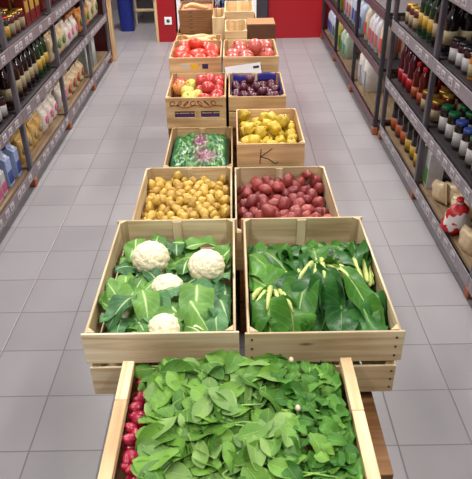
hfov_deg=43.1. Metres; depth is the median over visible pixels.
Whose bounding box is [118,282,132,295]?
leaf
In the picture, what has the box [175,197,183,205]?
potato
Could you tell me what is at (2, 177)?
carton
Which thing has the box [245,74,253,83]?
plum
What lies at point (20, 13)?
jar
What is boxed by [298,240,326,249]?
leafy greens
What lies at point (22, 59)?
wine bottle
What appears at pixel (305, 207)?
potato
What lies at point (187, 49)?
tomato
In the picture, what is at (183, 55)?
tomato
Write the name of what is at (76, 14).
snack bag
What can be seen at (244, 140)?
quince
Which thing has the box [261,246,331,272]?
leafy greens
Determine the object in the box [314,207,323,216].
potato
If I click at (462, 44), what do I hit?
jar
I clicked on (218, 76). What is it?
apple
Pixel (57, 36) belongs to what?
snack bag
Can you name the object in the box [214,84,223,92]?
apple
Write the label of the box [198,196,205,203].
potato
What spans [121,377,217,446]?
bunch
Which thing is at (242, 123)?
quince
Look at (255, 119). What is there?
quince
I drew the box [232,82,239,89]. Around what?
plum
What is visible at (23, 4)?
box
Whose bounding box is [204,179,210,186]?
potato
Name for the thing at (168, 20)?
wall socket
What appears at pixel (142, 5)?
storage rack
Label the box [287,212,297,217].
potato
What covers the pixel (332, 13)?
detergent jug
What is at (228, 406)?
bunch
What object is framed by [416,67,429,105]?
sauce bottle
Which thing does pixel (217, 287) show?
cauliflower leaf
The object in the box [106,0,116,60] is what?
timber post
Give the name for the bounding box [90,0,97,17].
snack bag
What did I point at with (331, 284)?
leafy greens
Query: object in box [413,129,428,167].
sauce bottle
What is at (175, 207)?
potato
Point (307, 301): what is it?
leafy greens
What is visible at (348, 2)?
detergent jug
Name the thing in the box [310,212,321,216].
potato
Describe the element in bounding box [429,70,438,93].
sauce bottle
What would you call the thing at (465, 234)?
snack bag
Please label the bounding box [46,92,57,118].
flour bag
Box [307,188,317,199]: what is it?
potato
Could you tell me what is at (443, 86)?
sauce bottle
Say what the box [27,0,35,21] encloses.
box
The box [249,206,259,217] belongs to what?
potato
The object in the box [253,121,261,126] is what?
quince
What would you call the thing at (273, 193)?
potato
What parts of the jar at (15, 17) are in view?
lid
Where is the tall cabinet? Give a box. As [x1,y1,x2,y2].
[256,0,267,17]
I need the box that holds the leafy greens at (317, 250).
[281,243,343,260]
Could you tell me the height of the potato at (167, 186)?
0.050 m
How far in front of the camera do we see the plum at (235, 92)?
3.28 m
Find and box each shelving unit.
[0,0,112,231]
[320,0,420,134]
[378,0,471,298]
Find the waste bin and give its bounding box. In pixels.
[117,0,134,31]
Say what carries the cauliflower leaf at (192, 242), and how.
on the cauliflower at (209, 264)
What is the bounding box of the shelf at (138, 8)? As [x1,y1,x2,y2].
[134,6,153,11]
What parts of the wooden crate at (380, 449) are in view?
panel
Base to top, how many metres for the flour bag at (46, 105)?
0.182 m
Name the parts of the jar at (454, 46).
lid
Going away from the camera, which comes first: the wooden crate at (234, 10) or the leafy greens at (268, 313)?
the leafy greens at (268, 313)
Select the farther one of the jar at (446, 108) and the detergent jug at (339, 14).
the detergent jug at (339, 14)
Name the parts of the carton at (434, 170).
printed panel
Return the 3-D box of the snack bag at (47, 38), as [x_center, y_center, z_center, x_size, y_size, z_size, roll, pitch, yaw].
[-1.363,-1.388,4.336,0.092,0.212,0.130,-1,32,-1]
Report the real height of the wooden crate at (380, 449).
0.370 m
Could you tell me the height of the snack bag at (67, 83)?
0.172 m
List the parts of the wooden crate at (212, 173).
panel, corner post, panel, panel, corner post, panel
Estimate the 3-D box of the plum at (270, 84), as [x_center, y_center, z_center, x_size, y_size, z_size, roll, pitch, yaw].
[0.204,-0.874,3.425,0.051,0.053,0.053,25,40,35]
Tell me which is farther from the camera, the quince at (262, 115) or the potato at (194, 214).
the quince at (262, 115)
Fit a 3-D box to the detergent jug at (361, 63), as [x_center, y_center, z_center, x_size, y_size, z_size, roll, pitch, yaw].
[1.135,-1.478,5.002,0.201,0.330,0.130,-1,32,0]
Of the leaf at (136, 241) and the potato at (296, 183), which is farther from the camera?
the potato at (296, 183)
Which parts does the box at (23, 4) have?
printed panel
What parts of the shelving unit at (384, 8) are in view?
post, post, post, post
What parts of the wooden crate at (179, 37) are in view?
panel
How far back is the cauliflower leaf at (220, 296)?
1.73 m
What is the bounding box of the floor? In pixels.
[0,9,471,478]
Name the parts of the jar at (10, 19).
lid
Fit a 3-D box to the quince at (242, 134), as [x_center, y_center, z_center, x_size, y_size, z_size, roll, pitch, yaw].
[0.048,-0.533,2.981,0.064,0.073,0.068,-13,34,-19]
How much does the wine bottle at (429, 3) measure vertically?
0.290 m
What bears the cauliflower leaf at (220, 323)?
on the cauliflower
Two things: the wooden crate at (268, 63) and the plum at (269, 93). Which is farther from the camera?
the wooden crate at (268, 63)
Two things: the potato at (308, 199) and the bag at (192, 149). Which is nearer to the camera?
the potato at (308, 199)
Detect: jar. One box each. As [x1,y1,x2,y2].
[0,8,7,13]
[0,95,7,118]
[0,109,2,124]
[2,14,16,36]
[2,16,10,40]
[5,11,20,32]
[11,8,25,29]
[405,3,417,23]
[408,6,419,27]
[412,9,419,30]
[420,89,434,111]
[429,99,444,123]
[437,104,453,133]
[438,89,450,98]
[442,93,454,109]
[444,111,461,141]
[448,36,466,64]
[451,119,468,150]
[453,93,458,110]
[455,41,471,69]
[456,98,463,110]
[458,103,470,118]
[458,127,471,159]
[461,46,471,74]
[464,111,471,126]
[464,135,471,168]
[467,54,471,80]
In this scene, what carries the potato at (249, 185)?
on the potato
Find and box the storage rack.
[134,0,154,24]
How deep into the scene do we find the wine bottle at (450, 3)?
3.11 m
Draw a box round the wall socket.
[164,17,171,24]
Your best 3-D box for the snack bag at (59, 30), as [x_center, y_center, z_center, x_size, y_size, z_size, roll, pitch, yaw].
[-1.361,-1.545,4.589,0.092,0.212,0.130,-1,32,0]
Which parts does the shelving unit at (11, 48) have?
post, post, post, post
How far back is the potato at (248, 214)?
2.44 m
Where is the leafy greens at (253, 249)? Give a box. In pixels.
[247,245,288,265]
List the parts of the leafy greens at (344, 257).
stem, stem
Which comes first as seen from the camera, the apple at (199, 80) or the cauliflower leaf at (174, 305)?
the cauliflower leaf at (174, 305)
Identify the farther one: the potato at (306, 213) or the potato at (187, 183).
the potato at (187, 183)
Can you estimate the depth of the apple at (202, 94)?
3.21 m
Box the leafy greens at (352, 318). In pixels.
[309,293,388,331]
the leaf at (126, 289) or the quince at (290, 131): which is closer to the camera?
the leaf at (126, 289)
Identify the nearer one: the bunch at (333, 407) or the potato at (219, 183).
the bunch at (333, 407)
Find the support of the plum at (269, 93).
on the wooden crate at (243, 102)
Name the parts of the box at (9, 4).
printed panel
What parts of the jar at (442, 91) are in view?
lid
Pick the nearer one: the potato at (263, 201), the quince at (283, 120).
the potato at (263, 201)
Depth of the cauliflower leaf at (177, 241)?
2.04 m
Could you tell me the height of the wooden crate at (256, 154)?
0.127 m
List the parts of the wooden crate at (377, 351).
panel, corner post, panel, panel, corner post, panel, corner post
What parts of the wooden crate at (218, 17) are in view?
panel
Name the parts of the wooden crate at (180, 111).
panel, panel, panel, panel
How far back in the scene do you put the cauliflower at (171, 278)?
1.83 m
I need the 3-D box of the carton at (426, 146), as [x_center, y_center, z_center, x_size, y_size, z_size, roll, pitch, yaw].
[1.111,-0.482,3.465,0.088,0.260,0.085,-1,32,0]
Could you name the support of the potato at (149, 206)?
in the wooden crate at (212, 173)
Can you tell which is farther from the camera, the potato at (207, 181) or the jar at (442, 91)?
the jar at (442, 91)
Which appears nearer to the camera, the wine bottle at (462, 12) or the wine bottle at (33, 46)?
the wine bottle at (462, 12)
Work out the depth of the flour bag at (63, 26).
4.70 m
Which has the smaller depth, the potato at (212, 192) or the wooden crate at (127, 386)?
the wooden crate at (127, 386)
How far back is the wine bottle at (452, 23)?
3.07 m
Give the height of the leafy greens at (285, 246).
0.052 m
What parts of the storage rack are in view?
leg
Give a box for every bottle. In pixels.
[0,68,14,110]
[11,60,23,100]
[12,56,27,95]
[17,52,31,90]
[21,49,35,86]
[25,44,39,82]
[30,41,43,78]
[34,38,46,74]
[37,35,49,70]
[390,92,402,130]
[395,98,407,137]
[397,44,408,81]
[399,105,412,144]
[401,48,412,87]
[404,112,417,152]
[405,52,419,92]
[409,118,421,160]
[410,61,423,98]
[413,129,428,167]
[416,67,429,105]
[417,0,427,35]
[421,0,434,38]
[425,0,440,42]
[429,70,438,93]
[430,4,440,47]
[437,62,442,92]
[440,3,459,56]
[441,82,448,88]
[446,1,451,16]
[458,8,466,35]
[459,12,471,40]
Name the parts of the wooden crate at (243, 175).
panel, corner post, panel, panel, corner post, panel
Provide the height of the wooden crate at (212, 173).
0.177 m
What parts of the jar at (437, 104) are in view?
lid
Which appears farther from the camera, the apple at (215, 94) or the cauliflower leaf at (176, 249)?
the apple at (215, 94)
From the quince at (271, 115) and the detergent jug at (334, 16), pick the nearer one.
the quince at (271, 115)
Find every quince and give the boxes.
[238,121,247,131]
[239,109,250,120]
[239,126,248,137]
[240,136,248,143]
[243,122,255,133]
[248,134,260,143]
[250,117,258,121]
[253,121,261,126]
[254,126,266,139]
[259,112,266,121]
[261,119,271,130]
[263,136,272,142]
[264,111,277,120]
[265,131,274,139]
[267,120,281,135]
[275,134,285,142]
[277,114,289,127]
[282,123,294,131]
[284,129,296,138]
[286,134,297,141]
[286,139,296,142]
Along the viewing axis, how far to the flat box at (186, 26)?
4.42 m
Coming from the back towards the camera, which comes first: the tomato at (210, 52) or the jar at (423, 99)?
the tomato at (210, 52)
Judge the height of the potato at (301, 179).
0.057 m
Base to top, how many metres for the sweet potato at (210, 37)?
0.056 m
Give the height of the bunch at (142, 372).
0.124 m
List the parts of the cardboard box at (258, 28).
lid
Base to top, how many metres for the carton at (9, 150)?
0.200 m
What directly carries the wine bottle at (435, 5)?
on the shelving unit at (452, 77)
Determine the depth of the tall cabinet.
6.64 m
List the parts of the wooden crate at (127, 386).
rail, panel, corner post, corner post, panel, rail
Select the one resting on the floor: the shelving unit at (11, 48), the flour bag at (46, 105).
the shelving unit at (11, 48)
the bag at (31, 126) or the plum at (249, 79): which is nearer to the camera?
the plum at (249, 79)
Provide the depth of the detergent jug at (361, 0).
5.18 m
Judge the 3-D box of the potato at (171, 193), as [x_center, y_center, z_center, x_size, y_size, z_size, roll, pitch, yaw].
[-0.285,-0.194,2.617,0.044,0.043,0.054,-6,32,-7]
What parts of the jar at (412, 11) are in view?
lid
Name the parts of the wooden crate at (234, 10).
corner post, panel, panel, corner post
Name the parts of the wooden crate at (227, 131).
panel, corner post, panel, panel, corner post, panel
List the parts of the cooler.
glass pane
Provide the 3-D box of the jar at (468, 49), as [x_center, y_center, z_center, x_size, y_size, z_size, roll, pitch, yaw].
[1.116,-0.852,2.842,0.073,0.125,0.071,0,32,2]
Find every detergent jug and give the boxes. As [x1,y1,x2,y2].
[327,6,334,31]
[329,12,333,33]
[330,14,335,36]
[332,14,339,38]
[338,22,346,48]
[340,0,343,10]
[340,26,349,54]
[342,30,353,58]
[343,0,347,13]
[346,0,349,17]
[349,0,353,20]
[351,0,356,23]
[354,0,362,26]
[357,50,369,83]
[359,2,370,33]
[362,55,385,91]
[364,7,374,39]
[367,11,377,44]
[370,14,381,48]
[373,17,391,52]
[378,17,398,58]
[396,16,404,52]
[398,38,404,58]
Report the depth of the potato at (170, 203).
2.53 m
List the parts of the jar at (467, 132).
lid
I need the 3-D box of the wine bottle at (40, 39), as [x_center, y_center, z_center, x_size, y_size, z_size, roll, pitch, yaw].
[-1.355,-1.326,4.162,0.075,0.290,0.073,-1,32,0]
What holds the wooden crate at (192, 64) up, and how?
on the wooden crate
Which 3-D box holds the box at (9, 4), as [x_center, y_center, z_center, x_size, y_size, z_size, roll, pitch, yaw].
[-1.448,-1.454,3.802,0.061,0.170,0.090,0,32,1]
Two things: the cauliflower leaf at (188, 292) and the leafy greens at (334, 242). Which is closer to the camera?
the cauliflower leaf at (188, 292)
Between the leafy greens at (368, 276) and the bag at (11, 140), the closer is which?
the leafy greens at (368, 276)
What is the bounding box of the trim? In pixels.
[154,0,159,41]
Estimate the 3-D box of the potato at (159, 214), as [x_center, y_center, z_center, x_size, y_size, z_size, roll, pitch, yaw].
[-0.313,-0.095,2.474,0.035,0.054,0.041,-18,36,-25]
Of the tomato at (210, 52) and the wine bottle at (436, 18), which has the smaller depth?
the wine bottle at (436, 18)
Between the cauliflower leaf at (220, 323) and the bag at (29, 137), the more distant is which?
the bag at (29, 137)
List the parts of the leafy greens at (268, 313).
stem, stem, stem, stem, stem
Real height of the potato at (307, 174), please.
0.046 m
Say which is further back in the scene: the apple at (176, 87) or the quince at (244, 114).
the apple at (176, 87)
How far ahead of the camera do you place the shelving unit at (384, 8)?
4.71 m
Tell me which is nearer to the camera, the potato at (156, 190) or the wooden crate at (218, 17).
the potato at (156, 190)
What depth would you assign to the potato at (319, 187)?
2.66 m
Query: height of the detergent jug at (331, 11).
0.270 m
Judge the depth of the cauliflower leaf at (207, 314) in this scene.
1.67 m
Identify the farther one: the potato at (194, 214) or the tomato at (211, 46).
the tomato at (211, 46)
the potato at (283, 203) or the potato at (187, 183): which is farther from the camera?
the potato at (187, 183)
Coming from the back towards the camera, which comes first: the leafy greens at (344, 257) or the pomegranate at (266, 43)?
the pomegranate at (266, 43)
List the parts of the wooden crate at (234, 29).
corner post, panel, panel, corner post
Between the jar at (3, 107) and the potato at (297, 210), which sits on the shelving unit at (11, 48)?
the jar at (3, 107)
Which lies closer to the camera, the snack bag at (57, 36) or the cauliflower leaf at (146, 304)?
the cauliflower leaf at (146, 304)
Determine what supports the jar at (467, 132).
on the shelving unit at (452, 77)
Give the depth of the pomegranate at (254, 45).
3.61 m
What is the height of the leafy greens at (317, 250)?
0.091 m
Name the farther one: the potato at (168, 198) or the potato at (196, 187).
the potato at (196, 187)
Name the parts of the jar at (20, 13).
lid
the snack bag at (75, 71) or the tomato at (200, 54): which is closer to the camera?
the tomato at (200, 54)
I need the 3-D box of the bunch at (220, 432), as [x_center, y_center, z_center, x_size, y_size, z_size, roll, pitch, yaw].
[0.012,0.455,1.330,0.258,0.096,0.176,-1,32,0]
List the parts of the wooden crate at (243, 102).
panel, panel, corner post, panel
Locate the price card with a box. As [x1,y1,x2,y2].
[225,62,260,78]
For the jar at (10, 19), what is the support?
on the shelving unit at (11, 48)
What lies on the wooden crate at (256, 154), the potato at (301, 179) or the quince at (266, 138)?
the quince at (266, 138)
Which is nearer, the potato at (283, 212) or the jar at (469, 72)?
the potato at (283, 212)
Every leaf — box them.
[103,294,136,329]
[116,273,133,285]
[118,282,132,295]
[123,242,133,262]
[126,323,149,332]
[128,238,145,249]
[131,287,159,319]
[134,289,170,322]
[136,316,147,322]
[155,306,182,321]
[167,239,185,255]
[171,301,185,331]
[173,238,200,253]
[175,260,189,274]
[176,301,214,330]
[179,282,214,325]
[183,326,202,331]
[184,236,216,248]
[200,311,212,320]
[205,309,228,330]
[208,293,231,327]
[213,280,231,309]
[217,293,231,321]
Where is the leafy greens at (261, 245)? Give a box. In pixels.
[247,241,284,252]
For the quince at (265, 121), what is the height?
0.060 m
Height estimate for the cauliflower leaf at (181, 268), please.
0.030 m
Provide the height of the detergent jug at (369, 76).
0.330 m
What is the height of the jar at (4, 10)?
0.120 m
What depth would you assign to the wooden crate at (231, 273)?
2.21 m
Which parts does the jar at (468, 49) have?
lid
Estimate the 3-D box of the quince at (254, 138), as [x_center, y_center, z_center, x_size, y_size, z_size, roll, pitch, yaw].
[0.085,-0.460,2.805,0.061,0.064,0.060,3,32,7]
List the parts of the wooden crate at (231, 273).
corner post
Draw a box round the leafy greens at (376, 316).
[340,290,387,325]
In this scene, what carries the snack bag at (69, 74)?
on the shelving unit at (11, 48)
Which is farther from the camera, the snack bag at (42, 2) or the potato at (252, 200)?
the snack bag at (42, 2)
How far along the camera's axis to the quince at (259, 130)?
2.87 m
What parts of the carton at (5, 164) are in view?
printed panel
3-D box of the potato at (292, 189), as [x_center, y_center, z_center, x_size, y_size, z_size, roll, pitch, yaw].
[0.251,-0.216,2.650,0.064,0.051,0.053,-8,33,-11]
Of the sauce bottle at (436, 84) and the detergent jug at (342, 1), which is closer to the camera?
the sauce bottle at (436, 84)
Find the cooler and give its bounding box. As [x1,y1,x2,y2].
[176,0,255,28]
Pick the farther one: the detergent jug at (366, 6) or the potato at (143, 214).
the detergent jug at (366, 6)
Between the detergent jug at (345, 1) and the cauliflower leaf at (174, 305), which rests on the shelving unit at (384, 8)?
the detergent jug at (345, 1)
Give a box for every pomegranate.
[225,48,239,56]
[227,52,238,56]
[232,41,245,47]
[235,45,246,53]
[240,49,253,56]
[241,53,252,56]
[246,38,261,53]
[259,48,274,55]
[260,39,272,49]
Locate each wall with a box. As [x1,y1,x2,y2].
[110,0,136,8]
[156,0,177,41]
[268,0,331,37]
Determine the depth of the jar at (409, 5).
3.75 m
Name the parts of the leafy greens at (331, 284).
stem, stem, stem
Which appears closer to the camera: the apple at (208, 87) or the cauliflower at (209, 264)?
the cauliflower at (209, 264)
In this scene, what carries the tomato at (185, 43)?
on the wooden crate at (192, 64)
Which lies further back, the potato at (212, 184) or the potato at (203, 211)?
the potato at (212, 184)
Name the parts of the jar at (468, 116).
lid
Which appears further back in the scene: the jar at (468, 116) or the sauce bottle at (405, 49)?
the sauce bottle at (405, 49)
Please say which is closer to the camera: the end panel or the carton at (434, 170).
the carton at (434, 170)
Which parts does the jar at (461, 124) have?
lid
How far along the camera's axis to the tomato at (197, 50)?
3.62 m
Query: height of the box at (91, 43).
0.240 m
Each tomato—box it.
[173,51,187,57]
[174,45,190,53]
[179,41,191,49]
[179,54,192,57]
[188,38,203,49]
[189,48,205,56]
[194,53,205,56]
[203,43,219,55]
[205,50,218,56]
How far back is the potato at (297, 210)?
2.38 m
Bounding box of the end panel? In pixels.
[74,0,111,56]
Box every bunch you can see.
[120,417,222,477]
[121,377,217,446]
[126,444,221,478]
[127,361,218,415]
[131,357,212,399]
[157,349,287,388]
[186,362,282,409]
[193,437,311,478]
[201,411,299,474]
[203,384,300,437]
[267,353,345,397]
[267,389,350,436]
[271,368,341,413]
[274,415,361,475]
[279,435,363,478]
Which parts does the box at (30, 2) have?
printed panel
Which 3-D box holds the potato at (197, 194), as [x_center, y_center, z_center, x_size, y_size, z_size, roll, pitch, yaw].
[-0.168,-0.190,2.613,0.038,0.040,0.044,17,36,26]
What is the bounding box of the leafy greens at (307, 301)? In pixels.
[259,270,370,328]
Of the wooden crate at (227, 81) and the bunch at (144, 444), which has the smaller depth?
the bunch at (144, 444)
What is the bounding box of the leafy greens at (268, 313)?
[250,285,315,331]
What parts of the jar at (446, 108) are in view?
lid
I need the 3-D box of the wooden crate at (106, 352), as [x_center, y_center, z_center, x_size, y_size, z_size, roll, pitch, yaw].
[-0.201,0.181,1.883,0.417,0.222,0.603,-1,32,0]
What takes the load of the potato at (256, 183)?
on the potato
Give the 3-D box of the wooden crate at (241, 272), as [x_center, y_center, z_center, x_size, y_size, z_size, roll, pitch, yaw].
[0.208,0.114,2.656,0.387,0.328,0.530,-1,32,0]
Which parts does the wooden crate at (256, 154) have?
panel, panel, panel, corner post, panel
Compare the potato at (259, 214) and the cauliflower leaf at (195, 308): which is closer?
the cauliflower leaf at (195, 308)
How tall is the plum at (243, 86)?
0.048 m
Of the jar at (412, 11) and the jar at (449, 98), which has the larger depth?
the jar at (412, 11)
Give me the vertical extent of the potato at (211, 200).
0.044 m
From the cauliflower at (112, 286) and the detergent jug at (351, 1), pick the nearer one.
the cauliflower at (112, 286)
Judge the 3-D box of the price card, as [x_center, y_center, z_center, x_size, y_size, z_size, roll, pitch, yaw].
[0.042,-0.989,3.500,0.216,0.091,0.018,-1,32,0]
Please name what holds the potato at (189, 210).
on the potato
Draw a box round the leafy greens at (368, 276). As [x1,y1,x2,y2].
[319,242,374,286]
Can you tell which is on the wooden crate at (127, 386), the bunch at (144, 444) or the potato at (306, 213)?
the bunch at (144, 444)
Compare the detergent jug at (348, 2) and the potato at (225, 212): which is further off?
the detergent jug at (348, 2)
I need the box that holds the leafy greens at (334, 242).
[330,240,359,248]
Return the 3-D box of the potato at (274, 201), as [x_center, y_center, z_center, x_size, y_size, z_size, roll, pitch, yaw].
[0.159,-0.147,2.537,0.065,0.058,0.049,-5,32,-6]
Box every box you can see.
[0,0,14,10]
[13,0,30,25]
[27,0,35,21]
[33,0,41,18]
[75,46,88,73]
[89,37,96,66]
[178,0,213,13]
[179,6,213,17]
[179,17,211,21]
[179,21,211,25]
[179,25,212,28]
[180,29,212,32]
[246,18,275,38]
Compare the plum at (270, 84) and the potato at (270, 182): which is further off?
the plum at (270, 84)
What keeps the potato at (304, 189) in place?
on the potato
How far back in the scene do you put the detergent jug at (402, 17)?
4.39 m
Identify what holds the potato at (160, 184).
on the potato
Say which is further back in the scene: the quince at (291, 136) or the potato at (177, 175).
the quince at (291, 136)
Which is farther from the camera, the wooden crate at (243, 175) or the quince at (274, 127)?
the quince at (274, 127)
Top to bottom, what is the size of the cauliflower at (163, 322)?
0.116 m
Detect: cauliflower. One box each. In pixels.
[98,276,181,332]
[113,234,189,282]
[126,301,179,331]
[142,267,212,301]
[168,243,231,290]
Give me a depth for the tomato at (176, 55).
3.59 m
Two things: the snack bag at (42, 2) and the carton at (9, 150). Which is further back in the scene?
the snack bag at (42, 2)
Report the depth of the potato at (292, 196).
2.56 m
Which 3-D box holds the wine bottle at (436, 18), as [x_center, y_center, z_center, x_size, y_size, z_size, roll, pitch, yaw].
[1.111,-1.191,3.232,0.075,0.290,0.073,0,32,1]
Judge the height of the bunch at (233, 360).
0.107 m
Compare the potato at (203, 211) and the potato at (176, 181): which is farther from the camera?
the potato at (176, 181)
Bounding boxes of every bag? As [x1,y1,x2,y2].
[9,132,16,144]
[13,132,25,164]
[25,125,32,151]
[26,117,37,147]
[31,111,42,139]
[36,104,48,132]
[39,0,45,11]
[42,98,53,125]
[43,31,54,63]
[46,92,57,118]
[49,30,61,54]
[51,85,62,111]
[54,17,62,25]
[55,22,65,50]
[60,22,70,46]
[61,12,69,22]
[63,75,71,98]
[64,19,73,41]
[65,69,76,91]
[68,15,77,38]
[68,64,79,85]
[72,9,82,32]
[74,59,83,80]
[83,0,93,21]
[84,5,88,24]
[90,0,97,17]
[170,132,228,166]
[432,179,448,204]
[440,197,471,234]
[445,181,460,203]
[450,193,464,205]
[451,200,471,220]
[458,224,471,255]
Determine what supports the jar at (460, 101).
on the shelving unit at (452, 77)
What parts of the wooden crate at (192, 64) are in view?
panel, panel, panel, panel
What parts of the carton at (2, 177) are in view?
printed panel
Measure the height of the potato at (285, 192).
0.060 m
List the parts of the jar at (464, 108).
lid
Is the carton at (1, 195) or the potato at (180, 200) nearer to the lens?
the potato at (180, 200)
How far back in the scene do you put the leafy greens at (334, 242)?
2.06 m
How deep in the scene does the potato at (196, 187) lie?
2.65 m
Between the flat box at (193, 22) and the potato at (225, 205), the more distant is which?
the flat box at (193, 22)
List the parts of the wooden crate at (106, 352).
corner post, panel, corner post, panel, panel, corner post, panel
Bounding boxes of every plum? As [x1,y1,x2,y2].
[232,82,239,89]
[232,91,240,96]
[240,83,247,90]
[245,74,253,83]
[253,82,261,91]
[258,87,267,95]
[266,92,275,95]
[267,82,275,88]
[271,85,279,91]
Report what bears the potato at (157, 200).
on the potato
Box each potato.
[141,212,147,217]
[145,196,152,204]
[146,201,154,212]
[146,212,154,219]
[148,179,155,189]
[151,187,160,194]
[152,194,161,206]
[155,177,165,185]
[155,181,163,189]
[156,211,164,219]
[158,204,165,211]
[159,188,166,194]
[162,206,170,215]
[164,183,171,190]
[165,196,173,202]
[166,190,174,198]
[166,200,174,211]
[167,211,174,218]
[171,204,181,213]
[173,171,181,179]
[173,179,180,186]
[174,191,182,200]
[175,183,184,189]
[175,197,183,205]
[176,209,184,216]
[179,212,188,218]
[180,177,187,182]
[181,205,188,211]
[183,34,208,38]
[183,180,192,187]
[183,195,193,204]
[184,3,208,9]
[184,186,191,192]
[185,207,194,216]
[187,35,215,39]
[188,176,197,185]
[188,189,196,195]
[188,199,196,207]
[189,211,198,218]
[192,185,199,190]
[193,191,202,199]
[195,180,203,186]
[195,205,202,215]
[198,186,208,196]
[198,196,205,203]
[199,207,208,216]
[202,202,210,208]
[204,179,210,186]
[206,196,214,205]
[207,206,215,214]
[209,182,216,189]
[209,190,215,196]
[209,210,218,218]
[212,203,219,210]
[214,185,221,191]
[215,190,223,201]
[216,181,222,186]
[217,174,226,183]
[219,195,229,204]
[220,204,229,209]
[220,207,229,217]
[221,185,229,194]
[237,185,243,195]
[237,194,244,203]
[238,207,248,217]
[239,199,249,209]
[242,188,252,198]
[242,212,253,217]
[244,183,253,192]
[246,194,257,207]
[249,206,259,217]
[252,178,263,191]
[255,210,264,217]
[258,184,271,194]
[258,194,269,202]
[259,198,270,207]
[261,204,275,217]
[262,174,271,183]
[266,190,275,198]
[267,180,274,187]
[268,198,278,208]
[272,181,282,192]
[272,194,282,199]
[275,211,281,217]
[278,198,288,210]
[280,196,291,208]
[280,209,289,215]
[281,189,289,196]
[282,174,292,186]
[287,185,299,193]
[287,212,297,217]
[288,193,298,204]
[289,180,300,188]
[289,205,299,211]
[292,207,302,216]
[293,197,304,207]
[296,176,305,186]
[300,186,308,194]
[301,195,311,203]
[301,204,314,213]
[302,170,312,178]
[302,210,310,216]
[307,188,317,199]
[309,175,320,187]
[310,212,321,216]
[311,197,323,207]
[313,182,323,194]
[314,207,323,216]
[322,207,328,213]
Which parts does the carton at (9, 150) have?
printed panel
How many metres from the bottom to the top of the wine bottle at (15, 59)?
0.290 m
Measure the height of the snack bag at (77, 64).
0.172 m
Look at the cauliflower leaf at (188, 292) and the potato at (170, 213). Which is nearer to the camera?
the cauliflower leaf at (188, 292)
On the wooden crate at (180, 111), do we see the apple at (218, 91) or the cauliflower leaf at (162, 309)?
the apple at (218, 91)
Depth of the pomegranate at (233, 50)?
3.62 m
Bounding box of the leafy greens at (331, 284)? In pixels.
[275,257,384,320]
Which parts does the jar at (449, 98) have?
lid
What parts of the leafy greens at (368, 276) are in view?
stem, stem, stem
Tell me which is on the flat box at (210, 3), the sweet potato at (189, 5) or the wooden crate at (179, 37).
the sweet potato at (189, 5)
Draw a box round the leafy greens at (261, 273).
[248,253,302,297]
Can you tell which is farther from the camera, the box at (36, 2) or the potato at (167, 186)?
the box at (36, 2)
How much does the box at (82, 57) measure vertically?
0.240 m
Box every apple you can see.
[172,80,186,95]
[181,85,194,94]
[181,91,196,96]
[186,79,196,88]
[193,89,202,96]
[195,74,204,85]
[198,92,209,96]
[201,81,214,93]
[203,73,215,83]
[210,89,223,95]
[210,93,220,96]
[214,74,224,82]
[214,78,224,87]
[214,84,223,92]
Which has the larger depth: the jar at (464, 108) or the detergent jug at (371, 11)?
the detergent jug at (371, 11)
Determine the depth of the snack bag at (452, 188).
3.19 m
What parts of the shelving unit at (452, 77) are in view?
post, post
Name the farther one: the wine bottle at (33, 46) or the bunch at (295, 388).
the wine bottle at (33, 46)
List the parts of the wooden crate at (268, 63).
corner post, panel, panel, panel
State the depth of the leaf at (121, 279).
1.87 m
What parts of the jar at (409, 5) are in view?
lid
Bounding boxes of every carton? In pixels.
[0,151,14,187]
[0,170,7,196]
[0,185,2,201]
[2,142,21,176]
[420,133,434,179]
[423,143,446,188]
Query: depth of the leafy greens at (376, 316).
1.69 m
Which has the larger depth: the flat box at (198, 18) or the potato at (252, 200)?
the flat box at (198, 18)
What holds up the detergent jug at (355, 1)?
on the shelving unit at (384, 8)
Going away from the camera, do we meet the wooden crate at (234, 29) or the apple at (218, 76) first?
the apple at (218, 76)
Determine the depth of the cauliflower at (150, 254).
1.93 m
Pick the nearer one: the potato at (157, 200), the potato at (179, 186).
the potato at (157, 200)
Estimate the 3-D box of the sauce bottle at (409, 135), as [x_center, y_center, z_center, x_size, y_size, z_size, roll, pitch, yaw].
[1.120,-0.682,3.778,0.082,0.270,0.080,-1,32,1]
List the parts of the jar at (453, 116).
lid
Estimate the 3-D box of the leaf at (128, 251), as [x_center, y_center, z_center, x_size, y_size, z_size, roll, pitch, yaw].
[-0.343,0.043,1.995,0.061,0.054,0.110,-1,32,0]
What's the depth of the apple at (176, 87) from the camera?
3.36 m
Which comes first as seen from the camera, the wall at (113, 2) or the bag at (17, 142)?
the bag at (17, 142)
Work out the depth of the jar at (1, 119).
3.33 m
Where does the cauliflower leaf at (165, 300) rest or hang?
on the cauliflower leaf
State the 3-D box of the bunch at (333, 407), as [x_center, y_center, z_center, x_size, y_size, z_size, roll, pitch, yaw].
[0.180,0.427,1.408,0.196,0.108,0.159,-9,33,-13]
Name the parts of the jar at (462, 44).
lid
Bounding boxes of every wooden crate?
[81,218,238,393]
[97,357,380,478]
[132,167,232,247]
[150,273,232,365]
[163,127,233,199]
[165,72,226,128]
[169,40,222,79]
[175,34,221,40]
[177,28,212,34]
[212,8,224,39]
[223,39,278,79]
[224,0,253,19]
[225,19,246,39]
[226,80,228,126]
[229,72,285,127]
[233,111,236,167]
[233,168,234,204]
[235,166,343,269]
[236,108,304,166]
[239,270,245,332]
[241,216,405,391]
[306,391,393,478]
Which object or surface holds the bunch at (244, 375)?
on the wooden crate at (127, 386)
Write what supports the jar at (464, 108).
on the shelving unit at (452, 77)
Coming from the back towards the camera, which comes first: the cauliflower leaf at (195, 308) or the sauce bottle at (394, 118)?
the sauce bottle at (394, 118)
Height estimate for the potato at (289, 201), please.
0.056 m
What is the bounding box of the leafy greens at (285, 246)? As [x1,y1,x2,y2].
[267,243,301,250]
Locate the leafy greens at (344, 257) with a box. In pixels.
[308,239,368,286]
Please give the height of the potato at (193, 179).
0.052 m

